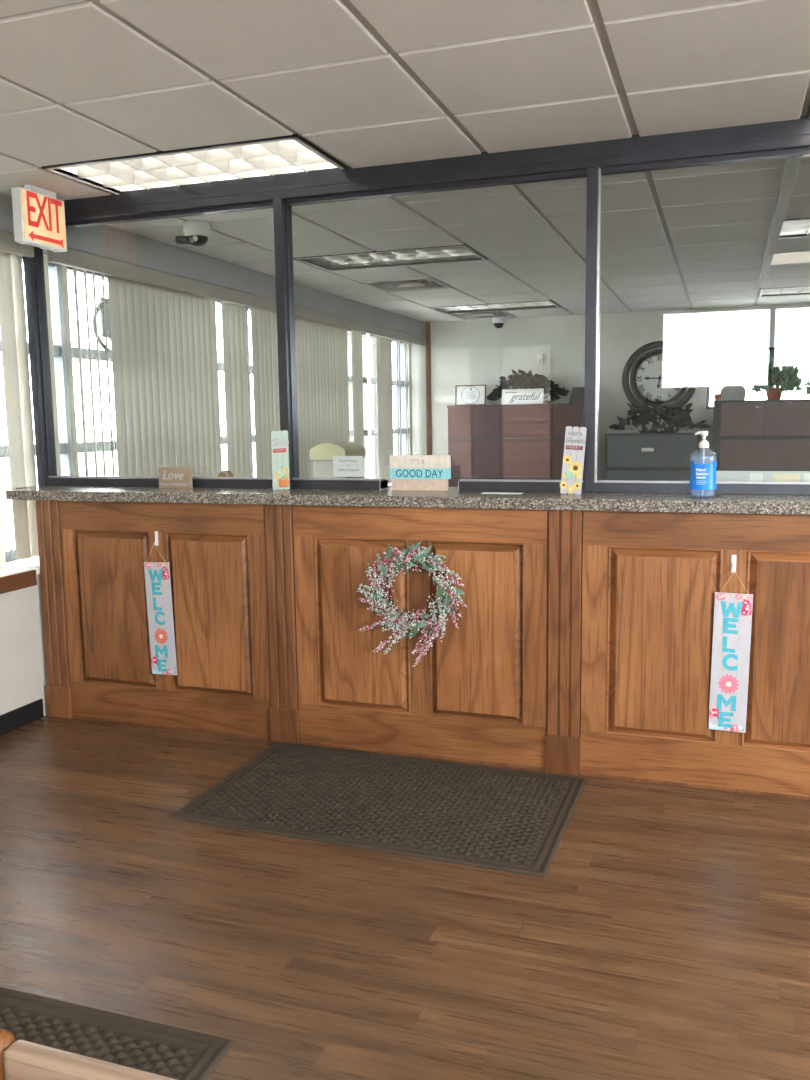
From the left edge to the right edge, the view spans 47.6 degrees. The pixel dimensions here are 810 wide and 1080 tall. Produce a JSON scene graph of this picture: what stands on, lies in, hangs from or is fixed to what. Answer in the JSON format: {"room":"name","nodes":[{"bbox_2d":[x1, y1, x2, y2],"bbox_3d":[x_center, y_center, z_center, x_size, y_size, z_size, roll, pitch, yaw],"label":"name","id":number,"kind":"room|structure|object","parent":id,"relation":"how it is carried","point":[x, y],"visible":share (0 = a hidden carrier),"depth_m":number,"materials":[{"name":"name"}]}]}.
{"room":"office reception lobby","nodes":[
{"label":"office reception lobby","id":0,"kind":"room"},
{"bbox_2d":[0,559,46,715],"bbox_3d":[-1.708,0.399,5.503,0.440,0.715,11.350,2,8,19],"label":"wall","id":1,"kind":"structure","parent":0,"point":[23,672],"depth_m":4.44,"materials":[{"name":"white paint"}]},
{"bbox_2d":[0,570,36,593],"bbox_3d":[-2.579,0.484,2.279,0.022,0.077,4.720,2,8,19],"label":"trim","id":2,"kind":"structure","parent":1,"relation":"attached to","point":[9,583],"depth_m":4.37,"materials":[{"name":"brown wood"}]},
{"bbox_2d":[0,698,43,735],"bbox_3d":[-2.577,1.138,2.367,0.008,0.095,4.720,2,8,19],"label":"baseboard","id":3,"kind":"structure","parent":1,"relation":"attached to","point":[12,720],"depth_m":4.43,"materials":[{"name":"black rubber"}]},
{"bbox_2d":[0,483,390,576],"bbox_3d":[-1.659,0.028,5.435,0.355,0.037,11.350,2,8,19],"label":"trim","id":4,"kind":"structure","parent":1,"relation":"attached to","point":[4,570],"depth_m":4.48,"materials":[{"name":"white paint"}]},
{"bbox_2d":[0,256,408,563],"bbox_3d":[-1.847,-0.787,5.390,0.100,1.620,11.350,2,8,19],"label":"window","id":5,"kind":"structure","parent":1,"relation":"in","point":[55,270],"depth_m":5.16,"materials":[{"name":"glass"}]},
{"bbox_2d":[92,297,110,350],"bbox_3d":[-1.770,-1.302,5.660,0.026,0.368,0.466,2,8,19],"label":"ornament","id":6,"kind":"object","parent":5,"relation":"attached to","point":[100,305],"depth_m":5.52,"materials":[{"name":"stone"}]},
{"bbox_2d":[102,274,221,476],"bbox_3d":[-1.542,-0.991,5.925,0.045,1.231,1.250,2,8,19],"label":"vertical blind","id":7,"kind":"object","parent":5,"relation":"attached to","point":[165,373],"depth_m":5.88,"materials":[{"name":"beige fabric"}]},
{"bbox_2d":[221,301,279,477],"bbox_3d":[-1.172,-1.105,6.987,0.045,1.292,0.856,2,8,19],"label":"vertical blind","id":8,"kind":"object","parent":5,"relation":"attached to","point":[263,323],"depth_m":6.96,"materials":[{"name":"beige fabric"}]},
{"bbox_2d":[295,317,348,477],"bbox_3d":[-0.741,-1.249,8.222,0.045,1.343,1.118,2,8,19],"label":"vertical blind","id":9,"kind":"object","parent":5,"relation":"attached to","point":[321,349],"depth_m":8.15,"materials":[{"name":"beige fabric"}]},
{"bbox_2d":[351,330,412,483],"bbox_3d":[-0.212,-1.392,9.740,0.060,1.600,1.900,2,8,19],"label":"vertical blind","id":10,"kind":"object","parent":5,"relation":"attached to","point":[383,345],"visible":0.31,"depth_m":9.64,"materials":[{"name":"beige fabric"}]},
{"bbox_2d":[0,193,425,337],"bbox_3d":[-1.765,-1.797,5.223,0.305,0.423,11.350,2,8,19],"label":"wall","id":11,"kind":"structure","parent":0,"point":[106,241],"depth_m":6.02,"materials":[{"name":"white paint"}]},
{"bbox_2d":[0,231,424,345],"bbox_3d":[-1.645,-1.540,5.210,0.035,0.090,11.340,2,8,19],"label":"trim","id":12,"kind":"structure","parent":11,"relation":"attached to","point":[73,258],"depth_m":5.80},
{"bbox_2d":[0,715,809,1079],"bbox_3d":[0.184,1.325,1.471,6.820,0.120,4.800,2,8,19],"label":"floor","id":13,"kind":"structure","parent":0,"point":[665,933],"depth_m":2.63,"materials":[{"name":"brown wood"}]},
{"bbox_2d":[35,500,71,718],"bbox_3d":[-1.722,0.342,4.519,0.140,1.085,0.047,2,8,19],"label":"pilaster","id":14,"kind":"object","parent":13,"relation":"on","point":[58,689],"visible":0.92,"depth_m":4.51,"materials":[{"name":"brown wood"}]},
{"bbox_2d":[0,1029,176,1079],"bbox_3d":[-0.275,0.975,0.817,0.577,0.761,0.506,2,8,19],"label":"wooden chair","id":15,"kind":"object","parent":13,"relation":"on","point":[19,1059],"visible":1,"depth_m":1.02,"materials":[{"name":"beige wood"}]},
{"bbox_2d":[0,987,235,1079],"bbox_3d":[-1.197,1.209,1.993,1.400,0.013,0.840,2,8,19],"label":"doormat","id":16,"kind":"object","parent":13,"relation":"on","point":[144,1045],"visible":0.76,"depth_m":2.17,"materials":[{"name":"grey rubber"}]},
{"bbox_2d":[59,501,270,739],"bbox_3d":[-1.061,0.331,4.530,1.102,1.085,0.492,2,8,19],"label":"counter front","id":17,"kind":"object","parent":13,"relation":"on","point":[215,554],"depth_m":4.29,"materials":[{"name":"brown wood"}]},
{"bbox_2d":[154,531,158,545],"bbox_3d":[-1.155,-0.006,4.253,0.017,0.068,0.026,2,8,19],"label":"hook","id":18,"kind":"object","parent":17,"relation":"attached to","point":[156,543],"visible":1,"depth_m":4.26,"materials":[{"name":"white plastic"}]},
{"bbox_2d":[144,544,176,674],"bbox_3d":[-1.145,0.326,4.287,0.135,0.621,0.014,0,7,19],"label":"welcome sign","id":19,"kind":"object","parent":18,"relation":"hanging from","point":[157,574],"visible":1,"depth_m":4.29,"materials":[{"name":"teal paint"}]},
{"bbox_2d":[5,485,809,514],"bbox_3d":[0.632,-0.175,3.862,5.422,0.046,0.544,2,8,19],"label":"countertop","id":20,"kind":"structure","parent":17,"relation":"on","point":[451,498],"depth_m":3.79,"materials":[{"name":"grey stone"}]},
{"bbox_2d":[158,468,192,488],"bbox_3d":[-1.111,-0.300,4.445,0.174,0.098,0.032,2,8,22],"label":"box sign","id":21,"kind":"object","parent":20,"relation":"on","point":[168,477],"visible":1,"depth_m":4.43,"materials":[{"name":"beige wood"}]},
{"bbox_2d":[217,470,233,476],"bbox_3d":[-0.900,-0.313,4.605,0.092,0.076,0.064,2,8,19],"label":"basket","id":22,"kind":"object","parent":20,"relation":"on","point":[224,473],"visible":0.36,"depth_m":4.58,"materials":[{"name":"beige wicker"}]},
{"bbox_2d":[271,430,289,489],"bbox_3d":[-0.573,-0.367,4.237,0.096,0.274,0.039,1,8,15],"label":"sign","id":23,"kind":"object","parent":20,"relation":"on","point":[279,439],"visible":1,"depth_m":4.23,"materials":[{"name":"white paint"}]},
{"bbox_2d":[23,116,809,494],"bbox_3d":[0.655,-0.909,3.848,5.412,1.412,0.102,2,8,19],"label":"window","id":24,"kind":"structure","parent":20,"relation":"on","point":[788,138],"depth_m":3.98,"materials":[{"name":"black metal"}]},
{"bbox_2d":[0,251,38,563],"bbox_3d":[-2.765,-0.392,2.437,0.057,1.600,5.020,2,8,19],"label":"vertical blind","id":25,"kind":"object","parent":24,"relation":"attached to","point":[13,329],"visible":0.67,"depth_m":4.68,"materials":[{"name":"beige fabric"}]},
{"bbox_2d":[333,456,363,476],"bbox_3d":[-0.263,-0.341,4.248,0.152,0.096,0.001,2,8,19],"label":"paper notice","id":26,"kind":"object","parent":24,"relation":"attached to","point":[343,466],"visible":1,"depth_m":4.25,"materials":[{"name":"white paper"}]},
{"bbox_2d":[390,455,450,490],"bbox_3d":[0.068,-0.300,4.097,0.274,0.156,0.038,2,8,18],"label":"box sign","id":27,"kind":"object","parent":20,"relation":"on","point":[407,472],"visible":1,"depth_m":4.08,"materials":[{"name":"brown wood"}]},
{"bbox_2d":[481,492,521,493],"bbox_3d":[0.409,-0.197,3.870,0.170,0.001,0.060,2,8,19],"label":"paper card","id":28,"kind":"object","parent":20,"relation":"on","point":[483,492],"visible":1,"depth_m":3.86,"materials":[{"name":"white paper"}]},
{"bbox_2d":[559,426,586,494],"bbox_3d":[0.691,-0.326,3.770,0.107,0.280,0.046,2,8,21],"label":"sign","id":29,"kind":"object","parent":20,"relation":"on","point":[575,437],"visible":1,"depth_m":3.77,"materials":[{"name":"white wood"}]},
{"bbox_2d":[689,431,716,497],"bbox_3d":[1.146,-0.291,3.529,0.099,0.256,0.062,2,8,19],"label":"sanitizer bottle","id":30,"kind":"object","parent":20,"relation":"on","point":[702,476],"visible":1,"depth_m":3.51,"materials":[{"name":"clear plastic"}]},
{"bbox_2d":[716,471,809,481],"bbox_3d":[1.677,-0.237,3.724,0.980,0.084,0.092,2,8,19],"label":"ledge","id":31,"kind":"object","parent":20,"relation":"on","point":[752,476],"visible":0.26,"depth_m":3.75,"materials":[{"name":"beige"}]},
{"bbox_2d":[264,505,298,743],"bbox_3d":[-0.548,0.379,4.114,0.140,1.085,0.047,2,8,19],"label":"pilaster","id":32,"kind":"object","parent":13,"relation":"on","point":[284,710],"visible":0.93,"depth_m":4.10,"materials":[{"name":"brown wood"}]},
{"bbox_2d":[169,742,586,877],"bbox_3d":[-0.071,0.988,3.541,1.400,0.013,0.835,2,8,20],"label":"doormat","id":33,"kind":"object","parent":13,"relation":"on","point":[515,821],"visible":1,"depth_m":3.46,"materials":[{"name":"carpet"}]},
{"bbox_2d":[292,505,548,770],"bbox_3d":[0.121,0.368,4.122,1.120,1.085,0.492,2,8,19],"label":"counter front","id":34,"kind":"object","parent":13,"relation":"on","point":[478,694],"depth_m":3.89,"materials":[{"name":"brown wood"}]},
{"bbox_2d":[356,541,466,666],"bbox_3d":[0.027,0.269,3.845,0.492,0.532,0.062,2,8,19],"label":"wreath","id":35,"kind":"object","parent":34,"relation":"attached to","point":[391,564],"visible":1,"depth_m":3.83,"materials":[{"name":"green plant"}]},
{"bbox_2d":[545,510,582,775],"bbox_3d":[0.642,0.416,3.703,0.140,1.085,0.047,2,8,19],"label":"pilaster","id":36,"kind":"object","parent":13,"relation":"on","point":[565,527],"visible":0.94,"depth_m":3.69,"materials":[{"name":"brown wood"}]},
{"bbox_2d":[580,511,809,800],"bbox_3d":[1.310,0.406,3.711,1.116,1.085,0.492,2,8,19],"label":"counter front","id":37,"kind":"object","parent":13,"relation":"on","point":[651,580],"depth_m":3.53,"materials":[{"name":"brown wood"}]},
{"bbox_2d":[731,555,735,572],"bbox_3d":[1.228,0.091,3.433,0.017,0.068,0.026,2,8,19],"label":"hook","id":38,"kind":"object","parent":37,"relation":"attached to","point":[733,560],"visible":1,"depth_m":3.44,"materials":[{"name":"white plastic"}]},
{"bbox_2d":[708,571,752,732],"bbox_3d":[1.230,0.422,3.470,0.135,0.621,0.014,3,8,19],"label":"welcome sign","id":39,"kind":"object","parent":38,"relation":"hanging from","point":[732,623],"visible":1,"depth_m":3.48,"materials":[{"name":"white wood"}]},
{"bbox_2d":[0,0,809,321],"bbox_3d":[1.410,-1.669,4.130,6.415,0.020,11.350,2,8,19],"label":"ceiling","id":40,"kind":"structure","parent":0,"point":[740,62],"depth_m":3.30,"materials":[{"name":"tile"}]},
{"bbox_2d":[11,184,66,251],"bbox_3d":[-1.702,-1.501,4.291,0.056,0.268,0.298,2,8,19],"label":"exit sign","id":41,"kind":"object","parent":40,"relation":"hanging from","point":[38,216],"visible":1,"depth_m":4.25,"materials":[{"name":"white plastic"}]},
{"bbox_2d":[175,220,210,246],"bbox_3d":[-1.160,-1.685,5.074,0.184,0.124,0.156,2,8,19],"label":"ceiling camera","id":42,"kind":"object","parent":40,"relation":"attached to","point":[197,233],"visible":1,"depth_m":5.02,"materials":[{"name":"white plastic"}]},
{"bbox_2d":[175,236,189,243],"bbox_3d":[-1.222,-1.650,5.055,0.077,0.046,0.044,-1,8,-1],"label":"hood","id":43,"kind":"object","parent":42,"relation":"attached to","point":[178,239],"depth_m":5.04,"materials":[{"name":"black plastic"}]},
{"bbox_2d":[41,134,346,194],"bbox_3d":[-0.890,-1.665,4.010,1.207,0.112,0.598,2,8,19],"label":"ceiling light","id":44,"kind":"object","parent":40,"relation":"attached to","point":[293,153],"visible":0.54,"depth_m":4.00,"materials":[{"name":"white plastic"}]},
{"bbox_2d":[293,244,487,271],"bbox_3d":[-0.092,-1.978,6.293,1.207,0.112,0.598,2,8,19],"label":"ceiling light","id":45,"kind":"object","parent":40,"relation":"attached to","point":[454,253],"visible":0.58,"depth_m":6.36,"materials":[{"name":"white plastic"}]},
{"bbox_2d":[360,277,451,291],"bbox_3d":[0.019,-2.138,7.534,0.594,0.103,0.594,2,8,19],"label":"ceiling vent","id":46,"kind":"object","parent":40,"relation":"in","point":[403,284],"visible":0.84,"depth_m":7.62,"materials":[{"name":"metal"}]},
{"bbox_2d":[448,311,514,319],"bbox_3d":[0.817,-2.450,9.817,0.594,0.103,0.594,2,8,19],"label":"ceiling vent","id":47,"kind":"object","parent":40,"relation":"in","point":[491,314],"visible":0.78,"depth_m":9.93,"materials":[{"name":"metal"}]},
{"bbox_2d":[429,300,561,313],"bbox_3d":[0.905,-2.369,9.146,1.207,0.112,0.598,2,8,19],"label":"ceiling light","id":48,"kind":"object","parent":40,"relation":"attached to","point":[487,307],"visible":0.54,"depth_m":9.23,"materials":[{"name":"white plastic"}]},
{"bbox_2d":[492,317,504,328],"bbox_3d":[1.033,-2.391,10.139,0.150,0.115,0.150,2,8,19],"label":"ceiling camera","id":49,"kind":"object","parent":40,"relation":"attached to","point":[498,323],"visible":1,"depth_m":10.09,"materials":[{"name":"white plastic"}]},
{"bbox_2d":[760,156,802,274],"bbox_3d":[2.146,-1.821,5.313,0.060,0.034,3.815,2,8,19],"label":"trim","id":50,"kind":"structure","parent":40,"relation":"attached to","point":[792,164],"depth_m":4.79,"materials":[{"name":"metal"}]},
{"bbox_2d":[758,286,809,296],"bbox_3d":[3.785,-2.278,8.152,1.207,0.112,0.598,2,8,19],"label":"ceiling light","id":51,"kind":"object","parent":40,"relation":"attached to","point":[803,290],"visible":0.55,"depth_m":8.37,"materials":[{"name":"white plastic"}]},
{"bbox_2d":[778,218,809,238],"bbox_3d":[2.788,-1.887,5.298,1.207,0.112,0.598,2,8,19],"label":"ceiling light","id":52,"kind":"object","parent":40,"relation":"attached to","point":[791,228],"visible":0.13,"depth_m":5.55,"materials":[{"name":"white plastic"}]},
{"bbox_2d":[806,102,809,118],"bbox_3d":[1.990,-1.575,3.015,1.207,0.112,0.598,2,8,19],"label":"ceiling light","id":53,"kind":"object","parent":40,"relation":"attached to","point":[808,109],"visible":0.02,"depth_m":3.35,"materials":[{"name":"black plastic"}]},
{"bbox_2d":[394,303,809,479],"bbox_3d":[3.126,-1.246,9.730,6.800,2.733,0.150,2,8,19],"label":"wall","id":54,"kind":"structure","parent":0,"point":[466,352],"depth_m":10.00,"materials":[{"name":"white paint"}]},
{"bbox_2d":[425,322,431,454],"bbox_3d":[0.279,-1.225,10.642,0.055,2.533,0.012,2,8,19],"label":"trim","id":55,"kind":"structure","parent":54,"relation":"attached to","point":[427,324],"depth_m":10.57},
{"bbox_2d":[537,354,543,363],"bbox_3d":[1.488,-1.991,10.096,0.064,0.110,0.046,2,8,19],"label":"wall sensor","id":56,"kind":"object","parent":54,"relation":"attached to","point":[540,357],"visible":1,"depth_m":10.08,"materials":[{"name":"white plastic"}]},
{"bbox_2d":[622,341,697,413],"bbox_3d":[2.689,-1.710,9.710,0.776,0.776,0.055,2,8,19],"label":"wall clock","id":57,"kind":"object","parent":54,"relation":"attached to","point":[665,371],"visible":0.88,"depth_m":9.70,"materials":[{"name":"metal"}]},
{"bbox_2d":[706,346,809,408],"bbox_3d":[4.018,-1.657,9.357,1.795,0.620,0.060,2,8,19],"label":"window","id":58,"kind":"structure","parent":54,"relation":"in","point":[771,350],"depth_m":9.48,"materials":[{"name":"grey metal"}]},
{"bbox_3d":[2.041,0.597,6.784,6.820,0.120,6.550,2,8,19],"label":"floor","id":59,"kind":"structure","parent":0,"visible":0},
{"bbox_2d":[447,403,598,486],"bbox_3d":[1.287,-0.688,10.093,1.578,1.583,0.458,2,8,19],"label":"file cabinet","id":60,"kind":"object","parent":59,"relation":"on","point":[518,441],"visible":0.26,"depth_m":9.86,"materials":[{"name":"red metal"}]},
{"bbox_2d":[455,385,485,405],"bbox_3d":[0.731,-1.614,10.254,0.350,0.228,0.041,2,8,19],"label":"picture frame","id":61,"kind":"object","parent":60,"relation":"on","point":[464,394],"visible":0.84,"depth_m":10.25,"materials":[{"name":"white paper"}]},
{"bbox_2d":[501,388,543,404],"bbox_3d":[1.256,-1.531,9.819,0.450,0.164,0.049,2,8,19],"label":"word sign","id":62,"kind":"object","parent":60,"relation":"on","point":[509,396],"visible":1,"depth_m":9.81,"materials":[{"name":"white wood"}]},
{"bbox_2d":[486,369,569,401],"bbox_3d":[1.328,-1.665,9.973,0.932,0.385,0.265,2,8,19],"label":"ivy","id":63,"kind":"object","parent":60,"relation":"on","point":[525,380],"visible":0.77,"depth_m":9.92,"materials":[{"name":"green plant"}]},
{"bbox_2d":[569,387,584,402],"bbox_3d":[1.883,-1.545,9.828,0.230,0.170,0.244,2,8,19],"label":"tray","id":64,"kind":"object","parent":60,"relation":"on","point":[577,395],"visible":0.54,"depth_m":9.72,"materials":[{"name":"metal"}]},
{"bbox_2d":[605,432,700,480],"bbox_3d":[2.600,-0.488,9.662,0.943,1.262,0.456,2,8,19],"label":"file cabinet","id":65,"kind":"object","parent":59,"relation":"on","point":[628,456],"visible":0.41,"depth_m":9.40,"materials":[{"name":"metal"}]},
{"bbox_2d":[609,398,711,432],"bbox_3d":[2.627,-1.289,9.498,1.046,0.369,0.340,2,8,19],"label":"arrangement","id":66,"kind":"object","parent":65,"relation":"on","point":[647,421],"visible":1,"depth_m":9.44,"materials":[{"name":"plant"}]},
{"bbox_2d":[635,424,678,432],"bbox_3d":[2.635,-1.156,9.556,0.468,0.090,0.260,2,8,19],"label":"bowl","id":67,"kind":"object","parent":66,"relation":"on","point":[663,428],"depth_m":9.45,"materials":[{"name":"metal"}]},
{"bbox_2d":[712,399,809,470],"bbox_3d":[3.656,-0.613,9.275,1.073,1.583,0.458,2,8,19],"label":"file cabinet","id":68,"kind":"object","parent":59,"relation":"on","point":[748,435],"visible":0.59,"depth_m":9.03,"materials":[{"name":"metal"}]},
{"bbox_2d":[714,394,721,400],"bbox_3d":[3.146,-1.448,9.242,0.068,0.095,0.067,2,8,19],"label":"candle cup","id":69,"kind":"object","parent":68,"relation":"on","point":[717,397],"visible":1,"depth_m":9.22,"materials":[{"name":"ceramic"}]},
{"bbox_2d":[720,382,745,399],"bbox_3d":[3.314,-1.498,9.285,0.250,0.184,0.069,2,8,19],"label":"stone plaque","id":70,"kind":"object","parent":68,"relation":"on","point":[730,391],"visible":0.95,"depth_m":9.26,"materials":[{"name":"grey stone"}]},
{"bbox_2d":[749,353,804,399],"bbox_3d":[3.670,-1.615,9.062,0.538,0.459,0.324,2,8,19],"label":"plant arrangement","id":71,"kind":"object","parent":68,"relation":"on","point":[785,379],"visible":0.99,"depth_m":9.02,"materials":[{"name":"plant"}]},
{"bbox_2d":[803,380,809,394],"bbox_3d":[4.049,-1.490,9.073,0.244,0.197,0.206,2,8,19],"label":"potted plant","id":72,"kind":"object","parent":68,"relation":"on","point":[807,388],"visible":1,"depth_m":9.05,"materials":[{"name":"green plant"}]},
{"bbox_3d":[-0.297,0.113,7.417,0.880,0.740,0.770,2,8,19],"label":"desk","id":73,"kind":"object","parent":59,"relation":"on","visible":0},
{"bbox_2d":[310,441,365,477],"bbox_3d":[-0.531,-0.516,7.357,0.300,0.530,0.435,2,8,19],"label":"office machine","id":74,"kind":"object","parent":73,"relation":"on","point":[322,455],"visible":0.43,"depth_m":7.18,"materials":[{"name":"plastic"}]},
{"label":"outside","id":75,"kind":"structure","parent":0,"visible":0},
{"bbox_2d":[0,448,395,548],"bbox_3d":[0.114,1.161,3.983,90.000,0.150,90.000,2,8,19],"label":"ground","id":76,"kind":"structure","parent":75,"point":[108,455],"depth_m":31.19,"materials":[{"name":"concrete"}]},
{"bbox_2d":[347,333,378,477],"bbox_3d":[-0.769,-1.662,12.664,0.900,3.200,1.200,2,8,19],"label":"window","id":77,"kind":"object","parent":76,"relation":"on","point":[373,352],"visible":0.04,"depth_m":12.25,"materials":[{"name":"glass"}]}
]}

